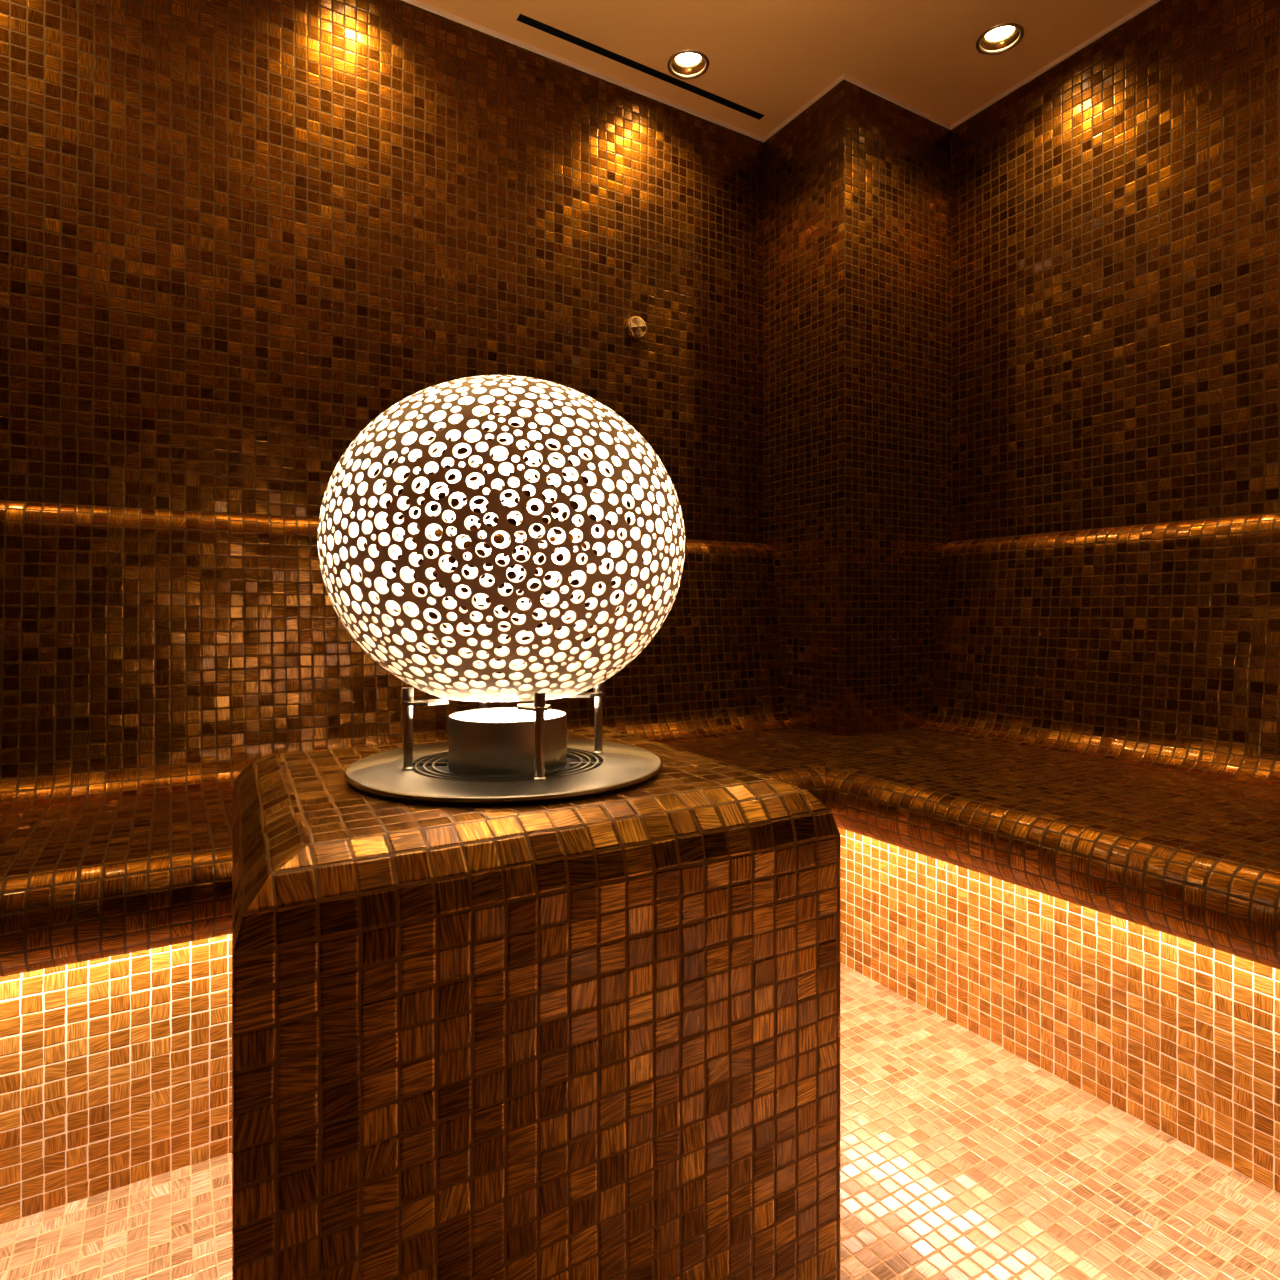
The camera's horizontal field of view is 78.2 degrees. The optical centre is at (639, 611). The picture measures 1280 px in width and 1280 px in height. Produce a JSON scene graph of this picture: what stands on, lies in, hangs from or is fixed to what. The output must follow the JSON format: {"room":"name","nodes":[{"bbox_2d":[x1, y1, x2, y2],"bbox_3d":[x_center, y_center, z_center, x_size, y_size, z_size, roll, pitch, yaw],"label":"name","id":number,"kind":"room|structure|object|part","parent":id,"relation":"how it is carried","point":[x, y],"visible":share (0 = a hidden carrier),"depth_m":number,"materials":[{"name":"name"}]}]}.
{"room":"spa","nodes":[
{"label":"spa","id":0,"kind":"room"},
{"bbox_2d":[0,0,763,543],"bbox_3d":[-0.766,-0.290,1.685,3.510,2.260,0.001,0,0,-31],"label":"wall","id":1,"kind":"structure","parent":0,"point":[236,235],"depth_m":1.73,"materials":[{"name":"tile"}]},
{"bbox_2d":[626,316,646,338],"bbox_3d":[-0.007,-0.770,2.129,0.060,0.060,0.015,0,0,-31],"label":"button","id":2,"kind":"object","parent":1,"relation":"attached to","point":[636,327],"visible":1,"depth_m":2.12,"materials":[{"name":"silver metal"}]},
{"bbox_2d":[0,963,1279,1279],"bbox_3d":[-0.017,0.840,-0.069,3.000,0.001,3.000,0,0,-31],"label":"floor","id":3,"kind":"structure","parent":0,"point":[962,1157],"depth_m":1.13,"materials":[{"name":"tile"}]},
{"bbox_2d":[232,726,839,1279],"bbox_3d":[-0.149,0.505,0.875,0.572,0.670,0.513,0,0,-31],"label":"pedestal","id":4,"kind":"object","parent":3,"relation":"on","point":[596,1038],"visible":0.87,"depth_m":0.63,"materials":[{"name":"tile"}]},
{"bbox_2d":[318,375,684,806],"bbox_3d":[-0.142,-0.038,0.847,0.380,0.416,0.380,0,0,36],"label":"globe lamp","id":5,"kind":"object","parent":4,"relation":"on","point":[523,754],"visible":1,"depth_m":0.72,"materials":[{"name":"white ceramic"}]},
{"bbox_3d":[-0.236,0.119,0.801,0.011,0.084,0.011,0,0,-31],"label":"post","id":6,"kind":"part","parent":5,"relation":"part of","materials":[{"name":"metal"}]},
{"bbox_3d":[-0.187,0.119,0.942,0.011,0.084,0.011,0,0,-31],"label":"post","id":7,"kind":"part","parent":5,"relation":"part of","materials":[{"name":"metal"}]},
{"bbox_3d":[-0.142,0.163,0.847,0.330,0.005,0.330,0,0,-31],"label":"plate","id":8,"kind":"part","parent":5,"relation":"part of","materials":[{"name":"metal"}]},
{"bbox_2d":[452,709,563,721],"bbox_3d":[-0.142,0.112,0.847,0.119,0.003,0.119,0,0,-31],"label":"diffuser","id":9,"kind":"object","parent":5,"relation":"attached to","point":[474,715],"depth_m":0.84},
{"bbox_3d":[-0.096,0.119,0.752,0.011,0.084,0.011,0,0,-31],"label":"post","id":10,"kind":"part","parent":5,"relation":"part of","materials":[{"name":"metal"}]},
{"bbox_3d":[-0.047,0.119,0.893,0.011,0.084,0.011,0,0,-31],"label":"post","id":11,"kind":"part","parent":5,"relation":"part of","materials":[{"name":"metal"}]},
{"bbox_2d":[0,500,1279,1224],"bbox_3d":[0.102,0.318,0.230,3.510,1.045,3.390,0,0,-31],"label":"tiled bench","id":12,"kind":"object","parent":3,"relation":"on","point":[1071,862],"visible":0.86,"depth_m":1.48,"materials":[{"name":"tile"}]},
{"bbox_3d":[-0.910,0.062,1.507,3.080,0.535,0.160,0,0,-31],"label":"backrest","id":13,"kind":"part","parent":12,"relation":"part of","materials":[{"name":"tile"}]},
{"bbox_3d":[-0.701,0.395,1.264,3.190,0.130,0.470,0,0,-31],"label":"seat","id":14,"kind":"part","parent":12,"relation":"part of","materials":[{"name":"tile"}]},
{"bbox_3d":[1.201,0.395,0.885,0.630,0.130,3.390,0,0,-31],"label":"seat","id":15,"kind":"part","parent":12,"relation":"part of","materials":[{"name":"tile"}]},
{"bbox_3d":[1.624,0.062,0.947,0.160,0.535,3.063,0,0,-31],"label":"backrest","id":16,"kind":"part","parent":12,"relation":"part of","materials":[{"name":"tile"}]},
{"bbox_2d":[418,0,1149,137],"bbox_3d":[0.102,-1.420,0.230,3.510,0.001,3.390,0,0,-31],"label":"ceiling","id":17,"kind":"structure","parent":0,"point":[769,58],"depth_m":1.96,"materials":[{"name":"paint"}]},
{"bbox_2d":[517,14,764,119],"bbox_3d":[0.030,-1.445,2.069,0.746,0.050,0.023,0,0,-31],"label":"ceiling vent","id":18,"kind":"object","parent":17,"relation":"in","point":[522,18],"visible":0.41,"depth_m":2.05,"materials":[{"name":"black metal"}]},
{"bbox_2d":[667,50,708,79],"bbox_3d":[0.125,-1.429,2.042,0.110,0.023,0.110,0,0,-31],"label":"recessed light","id":19,"kind":"object","parent":17,"relation":"in","point":[685,64],"visible":0.99,"depth_m":2.06,"materials":[{"name":"gold metal"}]},
{"bbox_2d":[402,0,1159,141],"bbox_3d":[0.102,-1.415,0.230,3.510,0.010,3.390,0,0,-31],"label":"trim","id":20,"kind":"structure","parent":17,"relation":"attached to","point":[417,3],"depth_m":2.10,"materials":[{"name":"paint"}]},
{"bbox_2d":[976,23,1023,54],"bbox_3d":[0.892,-1.429,1.951,0.110,0.023,0.110,0,0,-31],"label":"recessed light","id":21,"kind":"object","parent":17,"relation":"in","point":[1001,38],"visible":0.98,"depth_m":1.96,"materials":[{"name":"gold metal"}]},
{"bbox_2d":[764,80,950,736],"bbox_3d":[0.640,-0.495,2.334,0.430,1.850,0.327,0,0,-31],"label":"wall pillar","id":22,"kind":"structure","parent":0,"point":[857,185],"depth_m":2.19,"materials":[{"name":"tile"}]},
{"bbox_2d":[951,0,1279,541],"bbox_3d":[1.609,-0.290,1.128,0.001,2.260,3.390,0,0,-31],"label":"wall","id":23,"kind":"structure","parent":0,"point":[1115,214],"depth_m":1.88,"materials":[{"name":"tile"}]}
]}

